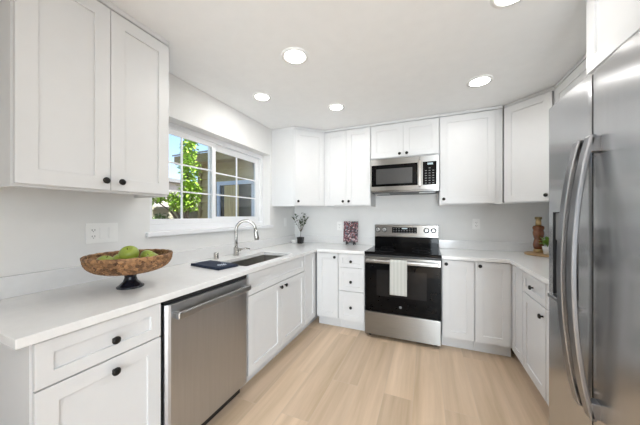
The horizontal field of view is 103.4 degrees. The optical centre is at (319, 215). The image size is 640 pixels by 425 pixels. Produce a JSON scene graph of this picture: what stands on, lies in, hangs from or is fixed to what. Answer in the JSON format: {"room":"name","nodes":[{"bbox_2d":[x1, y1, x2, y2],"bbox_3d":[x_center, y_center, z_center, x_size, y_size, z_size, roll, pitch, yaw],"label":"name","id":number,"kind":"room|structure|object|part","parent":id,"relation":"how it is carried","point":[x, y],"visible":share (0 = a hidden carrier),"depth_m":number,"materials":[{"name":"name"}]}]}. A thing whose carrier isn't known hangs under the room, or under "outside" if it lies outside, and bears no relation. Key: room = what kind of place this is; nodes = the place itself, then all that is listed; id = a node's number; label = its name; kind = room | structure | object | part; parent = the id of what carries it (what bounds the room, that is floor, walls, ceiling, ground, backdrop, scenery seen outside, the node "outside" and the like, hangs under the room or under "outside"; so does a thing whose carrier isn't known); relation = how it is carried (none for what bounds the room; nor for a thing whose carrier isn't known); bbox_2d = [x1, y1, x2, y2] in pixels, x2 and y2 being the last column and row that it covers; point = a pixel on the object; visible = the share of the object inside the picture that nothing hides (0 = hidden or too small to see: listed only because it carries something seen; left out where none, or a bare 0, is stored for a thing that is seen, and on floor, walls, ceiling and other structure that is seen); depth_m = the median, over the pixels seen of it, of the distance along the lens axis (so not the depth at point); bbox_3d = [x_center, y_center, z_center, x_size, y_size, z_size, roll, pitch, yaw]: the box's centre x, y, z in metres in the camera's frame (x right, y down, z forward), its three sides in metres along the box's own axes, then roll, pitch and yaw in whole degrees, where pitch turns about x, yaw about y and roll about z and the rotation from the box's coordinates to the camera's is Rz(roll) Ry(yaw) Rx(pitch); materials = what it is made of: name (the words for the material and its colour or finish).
{"room":"kitchen","nodes":[
{"label":"kitchen","id":0,"kind":"room"},
{"bbox_2d":[0,73,294,276],"bbox_3d":[-1.777,0.097,0.775,0.200,2.413,7.103,0,0,23],"label":"wall","id":1,"kind":"structure","parent":0,"point":[41,229],"depth_m":1.63,"materials":[{"name":"paint"}]},
{"bbox_2d":[0,0,168,197],"bbox_3d":[-1.225,-0.615,1.364,0.358,0.989,0.664,0,0,23],"label":"upper cabinet","id":2,"kind":"object","parent":1,"relation":"attached to","point":[84,84],"visible":1,"depth_m":1.21,"materials":[{"name":"white paint"}]},
{"bbox_3d":[-1.158,-0.601,1.161,0.020,0.937,0.330,0,0,23],"label":"door","id":3,"kind":"part","parent":2,"relation":"part of","materials":[{"name":"white paint"}]},
{"bbox_3d":[-1.082,-0.179,1.279,0.029,0.033,0.033,0,0,23],"label":"knob","id":4,"kind":"part","parent":2,"relation":"part of","materials":[{"name":"black metal"}]},
{"bbox_3d":[-1.054,-0.179,1.345,0.029,0.033,0.033,0,0,23],"label":"knob","id":5,"kind":"part","parent":2,"relation":"part of","materials":[{"name":"black metal"}]},
{"bbox_3d":[-1.239,-1.095,1.370,0.327,0.029,0.664,0,0,23],"label":"crown moulding","id":6,"kind":"part","parent":2,"relation":"part of","materials":[{"name":"white paint"}]},
{"bbox_3d":[-1.031,-0.601,1.463,0.020,0.937,0.320,0,0,23],"label":"door","id":7,"kind":"part","parent":2,"relation":"part of","materials":[{"name":"white paint"}]},
{"bbox_2d":[85,223,117,243],"bbox_3d":[-1.335,0.105,1.553,0.010,0.120,0.168,0,0,23],"label":"switch plate","id":8,"kind":"object","parent":1,"relation":"attached to","point":[94,232],"visible":1,"depth_m":1.54,"materials":[{"name":"white plastic"}]},
{"bbox_2d":[90,228,96,238],"bbox_3d":[-1.352,0.105,1.508,0.002,0.068,0.033,0,0,23],"label":"receptacle","id":9,"kind":"object","parent":8,"relation":"attached to","point":[93,231],"depth_m":1.51,"materials":[{"name":"white plastic"}]},
{"bbox_2d":[100,227,105,238],"bbox_3d":[-1.332,0.105,1.552,0.004,0.068,0.033,0,0,23],"label":"rocker switch","id":10,"kind":"object","parent":8,"relation":"attached to","point":[102,229],"depth_m":1.55,"materials":[{"name":"white plastic"}]},
{"bbox_2d":[109,227,114,237],"bbox_3d":[-1.314,0.105,1.596,0.004,0.068,0.033,0,0,23],"label":"rocker switch","id":11,"kind":"object","parent":8,"relation":"attached to","point":[111,229],"depth_m":1.59,"materials":[{"name":"white plastic"}]},
{"bbox_2d":[0,235,374,299],"bbox_3d":[-0.408,0.338,2.198,1.216,0.102,3.015,0,0,23],"label":"backsplash","id":12,"kind":"structure","parent":1,"relation":"attached to","point":[28,283],"depth_m":1.48,"materials":[{"name":"white stone"}]},
{"bbox_2d":[145,122,272,236],"bbox_3d":[-0.996,-0.310,2.555,0.198,0.924,1.590,0,0,23],"label":"window","id":13,"kind":"structure","parent":1,"relation":"in","point":[158,227],"depth_m":2.50,"materials":[{"name":"white plastic"}]},
{"bbox_3d":[-1.190,-0.327,2.230,0.023,0.794,0.685,0,0,23],"label":"sash","id":14,"kind":"part","parent":13,"relation":"part of","materials":[{"name":"white plastic"}]},
{"bbox_3d":[-0.967,0.135,2.542,0.135,0.035,1.590,0,0,23],"label":"sill","id":15,"kind":"part","parent":13,"relation":"part of","materials":[{"name":"white plastic"}]},
{"bbox_3d":[-0.949,-0.327,2.870,0.026,0.794,0.795,0,0,23],"label":"sash","id":16,"kind":"part","parent":13,"relation":"part of","materials":[{"name":"white plastic"}]},
{"bbox_3d":[-0.949,-0.327,2.870,0.006,0.678,0.679,0,0,23],"label":"glass pane","id":17,"kind":"part","parent":13,"relation":"part of","materials":[{"name":"clear glass"}]},
{"bbox_2d":[108,0,585,129],"bbox_3d":[-0.224,-1.185,0.121,3.570,0.150,7.103,0,0,23],"label":"ceiling","id":18,"kind":"structure","parent":0,"point":[382,60],"depth_m":1.72,"materials":[{"name":"paint"}]},
{"bbox_2d":[253,92,270,100],"bbox_3d":[-0.541,-1.106,2.357,0.168,0.008,0.168,0,0,23],"label":"recessed light","id":19,"kind":"object","parent":18,"relation":"in","point":[260,96],"visible":1,"depth_m":2.34,"materials":[{"name":"white plastic"}]},
{"bbox_2d":[281,47,307,64],"bbox_3d":[-0.174,-1.106,1.758,0.188,0.008,0.188,0,0,23],"label":"recessed light","id":20,"kind":"object","parent":18,"relation":"in","point":[292,55],"visible":1,"depth_m":1.74,"materials":[{"name":"white plastic"}]},
{"bbox_2d":[328,103,344,110],"bbox_3d":[0.168,-1.106,2.580,0.168,0.008,0.168,0,0,23],"label":"recessed light","id":21,"kind":"object","parent":18,"relation":"in","point":[335,107],"visible":1,"depth_m":2.58,"materials":[{"name":"white plastic"}]},
{"bbox_2d":[467,75,492,86],"bbox_3d":[1.317,-1.106,2.085,0.188,0.008,0.188,0,0,23],"label":"recessed light","id":22,"kind":"object","parent":18,"relation":"in","point":[482,80],"visible":1,"depth_m":2.08,"materials":[{"name":"white plastic"}]},
{"bbox_2d":[490,0,521,8],"bbox_3d":[0.956,-1.106,1.255,0.188,0.008,0.188,0,0,23],"label":"recessed light","id":23,"kind":"object","parent":18,"relation":"in","point":[499,4],"visible":1,"depth_m":1.31,"materials":[{"name":"white plastic"}]},
{"bbox_2d":[206,316,548,424],"bbox_3d":[-0.224,1.353,0.121,3.570,0.100,7.103,0,0,23],"label":"floor","id":24,"kind":"structure","parent":0,"point":[327,374],"depth_m":1.91,"materials":[{"name":"brown wood"}]},
{"bbox_2d":[0,303,160,424],"bbox_3d":[-1.147,0.864,1.162,0.658,0.879,0.445,0,0,23],"label":"base cabinet","id":25,"kind":"object","parent":24,"relation":"on","point":[108,372],"visible":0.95,"depth_m":0.99,"materials":[{"name":"white paint"}]},
{"bbox_3d":[-0.879,0.511,1.050,0.020,0.160,0.436,0,0,23],"label":"drawer","id":26,"kind":"part","parent":25,"relation":"part of","materials":[{"name":"white paint"}]},
{"bbox_3d":[-0.879,0.892,1.050,0.020,0.591,0.436,0,0,23],"label":"door","id":27,"kind":"part","parent":25,"relation":"part of","materials":[{"name":"white paint"}]},
{"bbox_3d":[-0.851,0.518,1.054,0.029,0.033,0.033,0,0,23],"label":"knob","id":28,"kind":"part","parent":25,"relation":"part of","materials":[{"name":"black metal"}]},
{"bbox_3d":[-0.851,0.648,1.054,0.029,0.033,0.033,0,0,23],"label":"knob","id":29,"kind":"part","parent":25,"relation":"part of","materials":[{"name":"black metal"}]},
{"bbox_2d":[0,235,374,349],"bbox_3d":[-0.408,0.355,2.198,1.216,0.136,3.015,0,0,23],"label":"countertop","id":30,"kind":"structure","parent":25,"relation":"on","point":[36,307],"depth_m":1.30,"materials":[{"name":"white stone"}]},
{"bbox_2d":[80,249,172,289],"bbox_3d":[-1.037,0.297,1.384,0.402,0.183,0.402,0,0,5],"label":"pedestal bowl","id":31,"kind":"object","parent":30,"relation":"on","point":[128,268],"visible":0.98,"depth_m":1.27,"materials":[{"name":"brown wood"}]},
{"bbox_2d":[96,256,114,259],"bbox_3d":[-1.108,0.242,1.305,0.082,0.075,0.081,0,0,-44],"label":"apple","id":32,"kind":"object","parent":31,"relation":"in","point":[101,257],"visible":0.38,"depth_m":1.30,"materials":[{"name":"green food"}]},
{"bbox_2d":[118,246,138,258],"bbox_3d":[-1.034,0.206,1.369,0.089,0.086,0.090,0,0,43],"label":"apple","id":33,"kind":"object","parent":31,"relation":"in","point":[127,252],"visible":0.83,"depth_m":1.34,"materials":[{"name":"green food"}]},
{"bbox_2d":[140,250,153,257],"bbox_3d":[-1.013,0.240,1.492,0.081,0.078,0.083,0,0,-40],"label":"apple","id":34,"kind":"object","parent":31,"relation":"in","point":[144,253],"visible":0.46,"depth_m":1.46,"materials":[{"name":"green food"}]},
{"bbox_2d":[190,260,237,269],"bbox_3d":[-0.818,0.378,1.956,0.340,0.020,0.176,0,0,31],"label":"folded cloth","id":35,"kind":"object","parent":30,"relation":"on","point":[210,264],"visible":1,"depth_m":1.92,"materials":[{"name":"blue fabric"}]},
{"bbox_2d":[214,252,218,258],"bbox_3d":[-0.934,0.359,2.274,0.050,0.060,0.050,0,0,23],"label":"air gap","id":36,"kind":"object","parent":30,"relation":"on","point":[216,254],"visible":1,"depth_m":2.26,"materials":[{"name":"silver metal"}]},
{"bbox_2d":[233,219,258,255],"bbox_3d":[-0.727,0.211,2.493,0.250,0.354,0.075,0,0,-10],"label":"faucet","id":37,"kind":"object","parent":30,"relation":"on","point":[237,249],"visible":1,"depth_m":2.47,"materials":[{"name":"silver metal"}]},
{"bbox_3d":[-0.728,0.171,2.482,0.212,0.274,0.029,0,0,-8],"label":"spout","id":38,"kind":"part","parent":37,"relation":"part of","materials":[{"name":"silver metal"}]},
{"bbox_2d":[232,255,281,265],"bbox_3d":[-0.587,0.525,2.344,0.375,0.202,0.750,0,0,23],"label":"sink","id":39,"kind":"object","parent":30,"relation":"in","point":[254,260],"visible":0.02,"depth_m":2.61,"materials":[{"name":"metal"}]},
{"bbox_2d":[292,213,308,243],"bbox_3d":[-0.287,0.173,3.576,0.306,0.431,0.174,0,0,23],"label":"potted plant","id":40,"kind":"object","parent":30,"relation":"on","point":[300,239],"visible":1,"depth_m":3.55,"materials":[{"name":"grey plant"}]},
{"bbox_3d":[-0.275,0.345,3.569,0.080,0.088,0.080,0,0,23],"label":"pot","id":41,"kind":"part","parent":40,"relation":"part of","materials":[{"name":"black ceramic"}]},
{"bbox_2d":[159,275,250,424],"bbox_3d":[-0.902,0.866,1.657,0.668,0.874,0.648,0,0,23],"label":"dishwasher","id":42,"kind":"object","parent":24,"relation":"on","point":[203,336],"visible":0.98,"depth_m":1.46,"materials":[{"name":"silver metal"}]},
{"bbox_3d":[-0.603,0.506,1.531,0.020,0.037,0.570,0,0,23],"label":"handle","id":43,"kind":"part","parent":42,"relation":"part of","materials":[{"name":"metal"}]},
{"bbox_3d":[-0.719,1.253,1.580,0.015,0.100,0.622,0,0,23],"label":"toe panel","id":44,"kind":"part","parent":42,"relation":"part of","materials":[{"name":"black plastic"}]},
{"bbox_2d":[241,256,303,387],"bbox_3d":[-0.624,0.864,2.405,0.658,0.879,0.939,0,0,23],"label":"base cabinet","id":45,"kind":"object","parent":24,"relation":"on","point":[275,299],"visible":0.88,"depth_m":2.18,"materials":[{"name":"white paint"}]},
{"bbox_3d":[-0.446,0.892,2.080,0.020,0.591,0.462,0,0,23],"label":"door","id":46,"kind":"part","parent":45,"relation":"part of","materials":[{"name":"white paint"}]},
{"bbox_3d":[-0.356,0.511,2.294,0.020,0.160,0.926,0,0,23],"label":"drawer","id":47,"kind":"part","parent":45,"relation":"part of","materials":[{"name":"white paint"}]},
{"bbox_3d":[-0.266,0.892,2.508,0.020,0.591,0.461,0,0,23],"label":"door","id":48,"kind":"part","parent":45,"relation":"part of","materials":[{"name":"white paint"}]},
{"bbox_2d":[298,252,317,334],"bbox_3d":[-0.274,0.864,3.273,0.629,0.879,0.928,0,0,23],"label":"base cabinet","id":49,"kind":"object","parent":24,"relation":"on","point":[310,260],"visible":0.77,"depth_m":2.88,"materials":[{"name":"white paint"}]},
{"bbox_3d":[-0.118,0.809,2.858,0.020,0.757,0.270,0,0,23],"label":"door","id":50,"kind":"part","parent":49,"relation":"part of","materials":[{"name":"white paint"}]},
{"bbox_2d":[317,252,340,326],"bbox_3d":[0.199,0.864,3.221,0.273,0.879,0.658,0,0,23],"label":"base cabinet","id":51,"kind":"object","parent":24,"relation":"on","point":[327,262],"visible":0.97,"depth_m":2.95,"materials":[{"name":"white paint"}]},
{"bbox_2d":[339,253,364,330],"bbox_3d":[0.466,0.864,3.109,0.304,0.879,0.658,0,0,23],"label":"base cabinet","id":52,"kind":"object","parent":24,"relation":"on","point":[351,266],"visible":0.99,"depth_m":2.84,"materials":[{"name":"white paint"}]},
{"bbox_3d":[0.353,1.016,2.842,0.295,0.324,0.020,0,0,23],"label":"drawer","id":53,"kind":"part","parent":52,"relation":"part of","materials":[{"name":"white paint"}]},
{"bbox_3d":[0.353,0.718,2.842,0.295,0.261,0.020,0,0,23],"label":"drawer","id":54,"kind":"part","parent":52,"relation":"part of","materials":[{"name":"white paint"}]},
{"bbox_3d":[0.353,0.506,2.842,0.295,0.150,0.020,0,0,23],"label":"drawer","id":55,"kind":"part","parent":52,"relation":"part of","materials":[{"name":"white paint"}]},
{"bbox_2d":[364,224,440,346],"bbox_3d":[0.938,0.708,2.852,0.752,1.190,0.691,0,0,23],"label":"range","id":56,"kind":"object","parent":24,"relation":"on","point":[416,317],"visible":0.99,"depth_m":2.62,"materials":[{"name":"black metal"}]},
{"bbox_2d":[390,259,406,296],"bbox_3d":[0.790,0.623,2.548,0.165,0.354,0.044,0,0,23],"label":"dish towel","id":57,"kind":"object","parent":56,"relation":"hanging from","point":[398,268],"visible":1,"depth_m":2.53,"materials":[{"name":"white fabric"}]},
{"bbox_3d":[0.808,0.469,2.543,0.704,0.024,0.020,0,0,23],"label":"handle","id":58,"kind":"part","parent":56,"relation":"part of","materials":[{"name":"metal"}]},
{"bbox_2d":[364,245,440,257],"bbox_3d":[0.940,0.397,2.857,0.752,0.032,0.598,0,0,23],"label":"cooktop","id":59,"kind":"object","parent":56,"relation":"in","point":[384,251],"depth_m":2.70,"materials":[{"name":"black glass"}]},
{"bbox_3d":[0.832,1.143,2.599,0.744,0.240,0.030,0,0,23],"label":"storage drawer","id":60,"kind":"part","parent":56,"relation":"part of","materials":[{"name":"metal"}]},
{"bbox_3d":[0.832,0.759,2.599,0.744,0.512,0.030,0,0,23],"label":"oven door","id":61,"kind":"part","parent":56,"relation":"part of","materials":[{"name":"black glass"}]},
{"bbox_3d":[1.063,0.190,3.150,0.752,0.154,0.045,0,0,23],"label":"control panel","id":62,"kind":"part","parent":56,"relation":"part of","materials":[{"name":"metal"}]},
{"bbox_2d":[441,258,473,349],"bbox_3d":[1.438,0.864,2.700,0.275,0.879,0.658,0,0,23],"label":"base cabinet","id":63,"kind":"object","parent":24,"relation":"on","point":[457,276],"visible":0.98,"depth_m":2.44,"materials":[{"name":"white paint"}]},
{"bbox_2d":[473,261,511,356],"bbox_3d":[1.705,0.864,2.587,0.300,0.879,0.658,0,0,23],"label":"base cabinet","id":64,"kind":"object","parent":24,"relation":"on","point":[492,280],"visible":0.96,"depth_m":2.33,"materials":[{"name":"white paint"}]},
{"bbox_2d":[512,265,523,364],"bbox_3d":[2.070,0.864,2.296,0.629,0.879,0.910,0,0,23],"label":"base cabinet","id":65,"kind":"object","parent":24,"relation":"on","point":[517,274],"visible":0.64,"depth_m":2.14,"materials":[{"name":"white paint"}]},
{"bbox_2d":[439,240,548,284],"bbox_3d":[1.625,0.355,1.968,1.193,0.136,1.862,0,0,23],"label":"countertop","id":66,"kind":"structure","parent":65,"relation":"on","point":[512,253],"depth_m":2.54,"materials":[{"name":"white stone"}]},
{"bbox_2d":[524,251,548,256],"bbox_3d":[2.227,0.380,2.489,0.340,0.016,0.340,0,0,23],"label":"cutting board","id":67,"kind":"object","parent":66,"relation":"on","point":[532,253],"visible":0.45,"depth_m":2.48,"materials":[{"name":"brown wood"}]},
{"bbox_2d":[532,217,544,252],"bbox_3d":[2.233,0.191,2.584,0.096,0.360,0.096,0,0,43],"label":"pepper mill","id":68,"kind":"object","parent":67,"relation":"on","point":[538,229],"visible":0.91,"depth_m":2.56,"materials":[{"name":"brown wood"}]},
{"bbox_3d":[2.233,0.218,2.584,0.096,0.242,0.096,0,0,23],"label":"glass","id":69,"kind":"part","parent":68,"relation":"part of","materials":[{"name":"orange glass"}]},
{"bbox_2d":[539,236,548,254],"bbox_3d":[2.199,0.280,2.435,0.152,0.182,0.177,0,0,23],"label":"potted herb","id":70,"kind":"object","parent":67,"relation":"on","point":[545,248],"visible":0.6,"depth_m":2.42,"materials":[{"name":"green plant"}]},
{"bbox_2d":[542,246,548,254],"bbox_3d":[2.195,0.334,2.437,0.084,0.075,0.084,0,0,23],"label":"pot","id":71,"kind":"object","parent":70,"relation":"attached to","point":[545,248],"depth_m":2.42,"materials":[{"name":"white ceramic"}]},
{"bbox_2d":[523,271,546,400],"bbox_3d":[1.798,0.864,1.689,0.658,0.879,0.417,0,0,23],"label":"base cabinet","id":72,"kind":"object","parent":24,"relation":"on","point":[534,294],"visible":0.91,"depth_m":1.79,"materials":[{"name":"white paint"}]},
{"bbox_3d":[1.531,0.511,1.801,0.020,0.160,0.406,0,0,23],"label":"drawer","id":73,"kind":"part","parent":72,"relation":"part of","materials":[{"name":"white paint"}]},
{"bbox_2d":[546,284,548,405],"bbox_3d":[1.614,0.864,1.250,0.658,0.879,0.530,0,0,23],"label":"base cabinet","id":74,"kind":"object","parent":24,"relation":"on","point":[547,286],"visible":0.04,"depth_m":1.59,"materials":[{"name":"white paint"}]},
{"bbox_3d":[1.346,0.511,1.363,0.020,0.160,0.519,0,0,23],"label":"drawer","id":75,"kind":"part","parent":74,"relation":"part of","materials":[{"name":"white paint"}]},
{"bbox_2d":[548,30,639,424],"bbox_3d":[1.184,0.415,0.607,0.852,1.775,0.908,0,0,23],"label":"refrigerator","id":76,"kind":"object","parent":24,"relation":"on","point":[594,293],"visible":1,"depth_m":0.80,"materials":[{"name":"grey metal"}]},
{"bbox_3d":[0.986,0.045,0.982,0.041,0.115,0.194,0,0,23],"label":"dispenser panel","id":77,"kind":"part","parent":76,"relation":"part of","materials":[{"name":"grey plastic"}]},
{"bbox_3d":[0.873,0.196,0.884,0.063,0.905,0.036,0,0,23],"label":"handle","id":78,"kind":"part","parent":76,"relation":"part of","materials":[{"name":"metal"}]},
{"bbox_3d":[0.985,0.373,0.976,0.062,1.690,0.318,0,0,23],"label":"freezer door","id":79,"kind":"part","parent":76,"relation":"part of","materials":[{"name":"metal"}]},
{"bbox_3d":[0.846,0.196,0.819,0.063,0.905,0.036,0,0,23],"label":"handle","id":80,"kind":"part","parent":76,"relation":"part of","materials":[{"name":"metal"}]},
{"bbox_3d":[0.877,0.616,0.806,0.036,0.050,0.036,0,0,23],"label":"handle mount","id":81,"kind":"part","parent":76,"relation":"part of","materials":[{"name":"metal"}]},
{"bbox_3d":[0.877,-0.227,0.806,0.036,0.050,0.036,0,0,23],"label":"handle mount","id":82,"kind":"part","parent":76,"relation":"part of","materials":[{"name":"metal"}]},
{"bbox_3d":[0.814,0.373,0.569,0.062,1.690,0.550,0,0,23],"label":"fresh food door","id":83,"kind":"part","parent":76,"relation":"part of","materials":[{"name":"metal"}]},
{"bbox_2d":[295,193,548,242],"bbox_3d":[1.116,0.097,3.302,3.170,2.413,0.200,0,0,23],"label":"wall","id":84,"kind":"structure","parent":0,"point":[503,222],"depth_m":3.06,"materials":[{"name":"paint"}]},
{"bbox_2d":[272,126,323,206],"bbox_3d":[-0.220,-0.615,3.418,0.617,0.989,0.621,0,0,23],"label":"upper cabinet","id":85,"kind":"object","parent":84,"relation":"attached to","point":[297,152],"visible":0.96,"depth_m":3.20,"materials":[{"name":"white paint"}]},
{"bbox_3d":[-0.220,-1.095,3.422,0.612,0.029,0.613,0,0,23],"label":"crown moulding","id":86,"kind":"part","parent":85,"relation":"part of","materials":[{"name":"white paint"}]},
{"bbox_3d":[-0.131,-0.601,3.203,0.388,0.937,0.020,0,0,-22],"label":"door","id":87,"kind":"part","parent":85,"relation":"part of","materials":[{"name":"white paint"}]},
{"bbox_2d":[337,222,341,229],"bbox_3d":[0.273,0.143,3.543,0.072,0.120,0.009,0,0,23],"label":"wall outlet","id":88,"kind":"object","parent":84,"relation":"attached to","point":[339,224],"visible":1,"depth_m":3.54,"materials":[{"name":"white plastic"}]},
{"bbox_2d":[324,124,375,206],"bbox_3d":[0.390,-0.615,3.302,0.603,0.989,0.361,0,0,23],"label":"upper cabinet","id":89,"kind":"object","parent":84,"relation":"attached to","point":[347,150],"visible":0.97,"depth_m":3.16,"materials":[{"name":"white paint"}]},
{"bbox_3d":[0.194,-0.601,3.231,0.292,0.937,0.020,0,0,23],"label":"door","id":90,"kind":"part","parent":89,"relation":"part of","materials":[{"name":"white paint"}]},
{"bbox_3d":[0.396,-1.095,3.316,0.603,0.029,0.330,0,0,23],"label":"crown moulding","id":91,"kind":"part","parent":89,"relation":"part of","materials":[{"name":"white paint"}]},
{"bbox_3d":[0.470,-0.601,3.115,0.301,0.937,0.020,0,0,23],"label":"door","id":92,"kind":"part","parent":89,"relation":"part of","materials":[{"name":"white paint"}]},
{"bbox_2d":[371,114,438,159],"bbox_3d":[1.014,-0.889,3.039,0.748,0.439,0.361,0,0,23],"label":"upper cabinet","id":93,"kind":"object","parent":84,"relation":"attached to","point":[418,136],"visible":0.96,"depth_m":2.89,"materials":[{"name":"white paint"}]},
{"bbox_3d":[0.789,-0.875,2.980,0.366,0.387,0.020,0,0,23],"label":"door","id":94,"kind":"part","parent":93,"relation":"part of","materials":[{"name":"white paint"}]},
{"bbox_2d":[370,154,438,195],"bbox_3d":[1.000,-0.460,3.000,0.735,0.398,0.440,0,0,23],"label":"microwave","id":95,"kind":"object","parent":93,"relation":"attached to","point":[414,175],"visible":1,"depth_m":2.83,"materials":[{"name":"metal"}]},
{"bbox_3d":[0.843,-0.472,2.879,0.538,0.370,0.016,0,0,23],"label":"door","id":96,"kind":"part","parent":95,"relation":"part of","materials":[{"name":"metal"}]},
{"bbox_3d":[0.840,-0.461,2.873,0.506,0.248,0.004,0,0,23],"label":"door glass","id":97,"kind":"part","parent":95,"relation":"part of","materials":[{"name":"black glass"}]},
{"bbox_3d":[1.081,-0.461,2.736,0.030,0.283,0.016,0,0,23],"label":"handle","id":98,"kind":"part","parent":95,"relation":"part of","materials":[{"name":"silver metal"}]},
{"bbox_3d":[1.182,-0.472,2.736,0.196,0.370,0.016,0,0,23],"label":"control panel","id":99,"kind":"part","parent":95,"relation":"part of","materials":[{"name":"metal"}]},
{"bbox_3d":[1.020,-1.095,3.053,0.748,0.029,0.330,0,0,23],"label":"crown moulding","id":100,"kind":"part","parent":93,"relation":"part of","materials":[{"name":"white paint"}]},
{"bbox_3d":[1.129,-0.875,2.837,0.366,0.387,0.020,0,0,23],"label":"door","id":101,"kind":"part","parent":93,"relation":"part of","materials":[{"name":"white paint"}]},
{"bbox_2d":[438,105,502,205],"bbox_3d":[1.626,-0.615,2.781,0.576,0.989,0.361,0,0,23],"label":"upper cabinet","id":102,"kind":"object","parent":84,"relation":"attached to","point":[470,141],"visible":0.92,"depth_m":2.64,"materials":[{"name":"white paint"}]},
{"bbox_3d":[1.632,-1.095,2.796,0.576,0.029,0.330,0,0,23],"label":"crown moulding","id":103,"kind":"part","parent":102,"relation":"part of","materials":[{"name":"white paint"}]},
{"bbox_2d":[473,219,479,228],"bbox_3d":[1.794,0.096,2.902,0.072,0.120,0.009,0,0,23],"label":"wall outlet","id":104,"kind":"object","parent":84,"relation":"attached to","point":[476,222],"visible":1,"depth_m":2.90,"materials":[{"name":"white plastic"}]},
{"bbox_2d":[439,240,548,251],"bbox_3d":[1.625,0.338,1.968,1.193,0.102,1.862,0,0,23],"label":"backsplash","id":105,"kind":"structure","parent":84,"relation":"attached to","point":[450,244],"depth_m":2.85,"materials":[{"name":"white stone"}]},
{"bbox_2d":[502,86,555,203],"bbox_3d":[2.132,-0.615,2.428,0.617,0.989,0.621,0,0,23],"label":"upper cabinet","id":106,"kind":"object","parent":84,"relation":"attached to","point":[526,119],"visible":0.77,"depth_m":2.33,"materials":[{"name":"white paint"}]},
{"bbox_3d":[2.135,-1.095,2.430,0.612,0.029,0.613,0,0,23],"label":"crown moulding","id":107,"kind":"part","parent":106,"relation":"part of","materials":[{"name":"white paint"}]},
{"bbox_3d":[1.329,0.097,-0.533,0.200,2.413,7.103,0,0,23],"label":"wall","id":108,"kind":"structure","parent":0,"visible":0},
{"bbox_2d":[555,54,587,102],"bbox_3d":[1.917,-0.615,1.585,0.358,0.989,1.092,0,0,23],"label":"upper cabinet","id":109,"kind":"object","parent":108,"relation":"attached to","point":[576,74],"visible":0.05,"depth_m":1.90,"materials":[{"name":"white paint"}]},
{"bbox_3d":[1.931,-1.095,1.579,0.327,0.029,1.092,0,0,23],"label":"crown moulding","id":110,"kind":"part","parent":109,"relation":"part of","materials":[{"name":"white paint"}]},
{"bbox_2d":[586,0,639,74],"bbox_3d":[1.358,-0.893,0.617,0.638,0.432,1.123,0,0,23],"label":"upper cabinet","id":111,"kind":"object","parent":108,"relation":"attached to","point":[609,23],"visible":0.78,"depth_m":1.11,"materials":[{"name":"white paint"}]},
{"label":"outside","id":112,"kind":"structure","parent":0,"visible":0},
{"bbox_3d":[-13.142,1.728,12.448,29.790,0.150,37.000,0,0,23],"label":"ground","id":113,"kind":"structure","parent":112,"visible":0},
{"bbox_2d":[152,213,172,218],"bbox_3d":[-3.507,0.796,5.497,0.505,1.728,0.625,0,0,23],"label":"shrub","id":114,"kind":"object","parent":113,"relation":"on","point":[156,215],"visible":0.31,"depth_m":5.50,"materials":[{"name":"green plant"}]},
{"bbox_2d":[152,206,197,218],"bbox_3d":[-4.736,0.713,4.569,0.280,1.880,13.000,0,0,23],"label":"wall","id":115,"kind":"structure","parent":113,"relation":"on","point":[155,209],"depth_m":6.37,"materials":[{"name":"beige paint"}]},
{"bbox_2d":[153,178,197,207],"bbox_3d":[-9.626,-0.057,11.510,4.600,3.420,14.600,0,0,23],"label":"house","id":116,"kind":"structure","parent":113,"relation":"on","point":[173,182],"depth_m":12.15,"materials":[{"name":"paint"}]},
{"bbox_2d":[152,139,204,218],"bbox_3d":[-3.160,-0.130,5.505,1.182,3.569,0.717,0,0,3],"label":"leafy tree","id":117,"kind":"object","parent":113,"relation":"on","point":[190,200],"visible":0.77,"depth_m":5.46,"materials":[{"name":"green plant"}]},
{"bbox_2d":[172,150,253,217],"bbox_3d":[-1.271,-0.517,7.168,3.730,4.340,3.520,0,0,23],"label":"house","id":118,"kind":"structure","parent":113,"relation":"on","point":[225,164],"depth_m":6.19,"materials":[{"name":"beige"}]},
{"bbox_3d":[-3.137,0.153,6.641,0.100,3.000,0.100,0,0,23],"label":"corner trim","id":119,"kind":"part","parent":118,"relation":"part of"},
{"bbox_2d":[224,185,238,216],"bbox_3d":[-2.164,-0.222,6.181,0.450,1.050,0.006,0,0,23],"label":"curtain","id":120,"kind":"object","parent":118,"relation":"hanging from","point":[229,202],"depth_m":6.19,"materials":[{"name":"beige fabric"}]},
{"bbox_3d":[-2.037,-0.222,6.135,0.980,1.070,0.006,0,0,23],"label":"pane","id":121,"kind":"part","parent":118,"relation":"part of","materials":[{"name":"clear glass"}]},
{"bbox_3d":[0.410,0.321,3.370,0.115,0.132,0.123,0,0,21],"label":"easel","id":122,"kind":"object","parent":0,"visible":0},
{"bbox_2d":[343,221,357,241],"bbox_3d":[0.410,0.212,3.372,0.196,0.274,0.056,0,0,21],"label":"board","id":123,"kind":"object","parent":122,"relation":"on","point":[350,233],"visible":1,"depth_m":3.36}
]}

